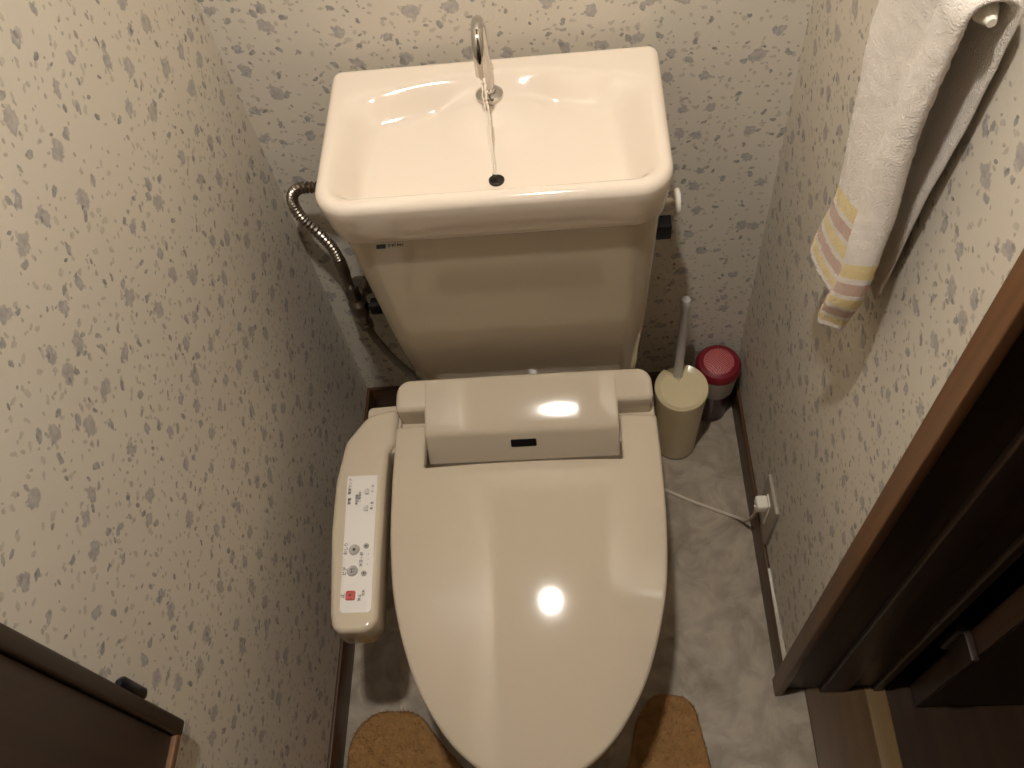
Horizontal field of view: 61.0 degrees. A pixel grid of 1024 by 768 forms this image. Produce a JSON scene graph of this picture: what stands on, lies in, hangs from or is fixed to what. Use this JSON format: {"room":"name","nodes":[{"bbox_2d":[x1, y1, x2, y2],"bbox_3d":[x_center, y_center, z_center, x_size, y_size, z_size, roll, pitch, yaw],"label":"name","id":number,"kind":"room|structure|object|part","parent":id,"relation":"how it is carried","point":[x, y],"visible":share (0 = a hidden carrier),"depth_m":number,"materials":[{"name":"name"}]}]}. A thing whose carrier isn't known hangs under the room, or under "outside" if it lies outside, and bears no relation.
{"room":"bathroom","nodes":[
{"label":"bathroom","id":0,"kind":"room"},
{"bbox_2d":[0,0,366,767],"bbox_3d":[-0.432,0.155,0.421,0.100,2.160,1.650,-3,57,5],"label":"wall","id":1,"kind":"structure","parent":0,"point":[183,389],"depth_m":0.88,"materials":[{"name":"paper"}]},
{"bbox_2d":[0,622,183,767],"bbox_3d":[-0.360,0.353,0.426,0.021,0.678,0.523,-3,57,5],"label":"upper cabinet","id":2,"kind":"object","parent":1,"relation":"attached to","point":[56,712],"visible":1,"depth_m":0.67,"materials":[{"name":"brown wood"}]},
{"bbox_3d":[-0.328,0.534,0.706,0.020,0.010,0.492,-3,57,5],"label":"rail","id":3,"kind":"part","parent":2,"relation":"part of","materials":[{"name":"brown wood"}]},
{"bbox_2d":[327,388,377,767],"bbox_3d":[-0.277,0.676,1.315,0.006,0.073,1.550,-3,57,5],"label":"baseboard","id":4,"kind":"structure","parent":1,"relation":"attached to","point":[337,743],"depth_m":1.41,"materials":[{"name":"brown wood"}]},
{"bbox_2d":[286,181,418,380],"bbox_3d":[-0.201,-0.124,1.308,0.091,0.389,0.265,-34,60,-15],"label":"supply hose","id":5,"kind":"object","parent":1,"relation":"attached to","point":[356,289],"visible":0.76,"depth_m":1.36,"materials":[{"name":"metal"}]},
{"bbox_3d":[-0.229,-0.126,1.414,0.039,0.028,0.028,-3,57,5],"label":"valve handle","id":6,"kind":"part","parent":5,"relation":"part of","materials":[{"name":"black plastic"}]},
{"bbox_2d":[197,0,811,387],"bbox_3d":[-0.002,-0.602,0.863,0.967,2.160,0.100,-3,57,5],"label":"wall","id":7,"kind":"structure","parent":0,"point":[729,68],"depth_m":1.10,"materials":[{"name":"paper"}]},
{"bbox_2d":[370,372,659,407],"bbox_3d":[0.074,0.010,1.707,0.700,0.073,0.006,-3,57,5],"label":"baseboard","id":8,"kind":"structure","parent":7,"relation":"attached to","point":[383,396],"depth_m":1.72,"materials":[{"name":"brown wood"}]},
{"bbox_2d":[343,394,817,767],"bbox_3d":[0.050,0.700,1.352,0.848,0.080,1.750,-3,57,5],"label":"floor","id":9,"kind":"structure","parent":0,"point":[713,650],"depth_m":1.46,"materials":[{"name":"tile"}]},
{"bbox_2d":[315,15,680,767],"bbox_3d":[-0.005,0.110,1.146,0.483,0.916,0.745,-3,57,5],"label":"toilet","id":10,"kind":"object","parent":9,"relation":"on","point":[517,484],"visible":0.98,"depth_m":1.08,"materials":[{"name":"beige ceramic"}]},
{"bbox_3d":[-0.201,0.206,1.141,0.042,0.002,0.194,-5,57,3],"label":"label plate","id":11,"kind":"part","parent":10,"relation":"part of","materials":[{"name":"white plastic"}]},
{"bbox_3d":[-0.200,0.186,1.185,0.080,0.055,0.322,-3,57,5],"label":"control arm","id":12,"kind":"part","parent":10,"relation":"part of","materials":[{"name":"beige plastic"}]},
{"bbox_2d":[471,15,502,104],"bbox_3d":[-0.032,-0.358,0.975,0.033,0.118,0.071,-3,57,5],"label":"faucet","id":13,"kind":"object","parent":10,"relation":"on","point":[493,77],"depth_m":1.00,"materials":[{"name":"silver metal"}]},
{"bbox_2d":[480,78,495,176],"bbox_3d":[-0.026,-0.287,0.971,0.007,0.091,0.070,-7,57,2],"label":"water stream","id":14,"kind":"object","parent":10,"relation":"on","point":[483,81],"visible":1,"depth_m":0.97,"materials":[{"name":"white"}]},
{"bbox_2d":[315,46,672,243],"bbox_3d":[-0.020,-0.276,1.015,0.397,0.072,0.241,-3,57,5],"label":"basin","id":15,"kind":"object","parent":10,"relation":"in","point":[581,140],"depth_m":1.00,"materials":[{"name":"beige ceramic"}]},
{"bbox_3d":[0.002,-0.162,1.207,0.378,0.406,0.212,-3,57,5],"label":"tank","id":16,"kind":"part","parent":10,"relation":"part of","materials":[{"name":"beige ceramic"}]},
{"bbox_3d":[0.022,0.266,1.127,0.369,0.092,0.463,-3,57,5],"label":"seat lid","id":17,"kind":"part","parent":10,"relation":"part of","materials":[{"name":"beige plastic"}]},
{"bbox_3d":[0.199,-0.234,1.121,0.034,0.035,0.035,-3,57,5],"label":"flush lever","id":18,"kind":"part","parent":10,"relation":"part of","materials":[{"name":"white plastic"}]},
{"bbox_2d":[346,694,710,767],"bbox_3d":[0.024,0.738,1.271,0.586,0.020,0.548,-3,57,5],"label":"bath mat","id":19,"kind":"object","parent":9,"relation":"on","point":[668,731],"visible":1,"depth_m":1.38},
{"bbox_2d":[654,296,708,459],"bbox_3d":[0.290,0.001,1.486,0.092,0.408,0.092,-3,57,5],"label":"toilet brush","id":20,"kind":"object","parent":9,"relation":"on","point":[681,393],"visible":0.93,"depth_m":1.50,"materials":[{"name":"beige plastic"}]},
{"bbox_3d":[0.291,0.009,1.497,0.092,0.018,0.090,-3,57,5],"label":"holder lid","id":21,"kind":"part","parent":20,"relation":"part of","materials":[{"name":"beige plastic"}]},
{"bbox_3d":[0.278,-0.070,1.424,0.018,0.224,0.018,-3,57,5],"label":"brush handle","id":22,"kind":"part","parent":20,"relation":"part of","materials":[{"name":"white plastic"}]},
{"bbox_2d":[664,488,767,521],"bbox_3d":[0.304,0.161,1.513,0.303,0.186,0.050,31,66,24],"label":"power cord","id":23,"kind":"object","parent":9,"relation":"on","point":[760,502],"visible":0.81,"depth_m":1.51,"materials":[{"name":"white plastic"}]},
{"bbox_2d":[695,345,740,421],"bbox_3d":[0.376,0.004,1.615,0.082,0.174,0.081,-3,57,5],"label":"air freshener","id":24,"kind":"object","parent":9,"relation":"on","point":[720,365],"visible":0.85,"depth_m":1.55,"materials":[{"name":"red plastic"}]},
{"bbox_2d":[701,394,729,421],"bbox_3d":[0.380,0.026,1.649,0.064,0.091,0.064,-3,57,5],"label":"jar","id":25,"kind":"object","parent":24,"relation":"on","point":[714,408],"depth_m":1.63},
{"bbox_2d":[804,687,880,767],"bbox_3d":[0.521,0.789,1.207,0.104,0.033,0.741,-3,57,5],"label":"door threshold","id":26,"kind":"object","parent":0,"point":[840,722],"depth_m":1.35,"materials":[{"name":"brown wood"}]},
{"bbox_2d":[738,0,1023,654],"bbox_3d":[0.403,0.109,0.352,0.155,2.160,1.650,-3,57,5],"label":"wall","id":27,"kind":"structure","parent":0,"point":[831,414],"depth_m":0.95,"materials":[{"name":"paper"}]},
{"bbox_2d":[730,378,785,673],"bbox_3d":[0.424,0.219,1.521,0.006,0.087,0.559,-3,57,5],"label":"baseboard","id":28,"kind":"structure","parent":27,"relation":"attached to","point":[774,627],"depth_m":1.49,"materials":[{"name":"brown wood"}]},
{"bbox_2d":[759,474,779,544],"bbox_3d":[0.412,0.204,1.403,0.009,0.122,0.070,-3,57,5],"label":"wall outlet","id":29,"kind":"object","parent":27,"relation":"attached to","point":[768,519],"visible":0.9,"depth_m":1.38,"materials":[{"name":"white plastic"}]},
{"bbox_2d":[761,494,769,524],"bbox_3d":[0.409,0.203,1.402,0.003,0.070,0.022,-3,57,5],"label":"plug","id":30,"kind":"object","parent":29,"relation":"attached to","point":[765,516],"depth_m":1.39,"materials":[{"name":"white plastic"}]},
{"bbox_2d":[772,248,1023,695],"bbox_3d":[0.406,-0.051,0.570,0.167,1.970,0.027,-3,57,5],"label":"trim","id":31,"kind":"structure","parent":27,"relation":"attached to","point":[1002,324],"depth_m":0.72,"materials":[{"name":"brown wood"}]},
{"bbox_2d":[787,330,1023,692],"bbox_3d":[0.413,-0.040,0.575,0.154,1.948,0.010,-3,57,5],"label":"trim","id":32,"kind":"structure","parent":27,"relation":"attached to","point":[962,528],"depth_m":0.91,"materials":[{"name":"brown wood"}]},
{"bbox_2d":[910,583,1023,706],"bbox_3d":[0.804,-0.046,0.542,0.580,1.926,0.047,-3,57,5],"label":"hinged door","id":33,"kind":"structure","parent":27,"relation":"in","point":[983,664],"depth_m":1.18,"materials":[{"name":"brown wood"}]},
{"bbox_3d":[0.816,-0.048,0.541,0.558,1.926,0.034,-3,57,5],"label":"door","id":34,"kind":"part","parent":33,"relation":"part of","materials":[{"name":"brown wood"}]},
{"bbox_2d":[972,2,999,27],"bbox_3d":[0.303,-0.287,0.577,0.038,0.034,0.156,-3,57,5],"label":"towel bar","id":35,"kind":"object","parent":27,"relation":"attached to","point":[987,16],"visible":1,"depth_m":0.54,"materials":[{"name":"white plastic"}]},
{"bbox_2d":[864,689,902,767],"bbox_3d":[0.576,0.791,1.191,0.032,0.026,0.721,-3,57,5],"label":"trim","id":36,"kind":"structure","parent":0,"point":[877,701],"depth_m":1.34,"materials":[{"name":"brown wood"}]},
{"bbox_2d":[810,0,1023,330],"bbox_3d":[0.308,-0.188,0.720,0.056,0.389,0.149,-3,57,5],"label":"hand towel","id":37,"kind":"object","parent":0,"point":[928,67],"visible":1,"depth_m":0.66,"materials":[{"name":"white fabric"}]},
{"bbox_2d":[871,553,1023,767],"bbox_3d":[1.198,0.869,1.108,1.250,0.078,2.300,-3,57,5],"label":"floor","id":38,"kind":"structure","parent":0,"point":[977,736],"depth_m":1.34,"materials":[{"name":"brown wood"}]}
]}

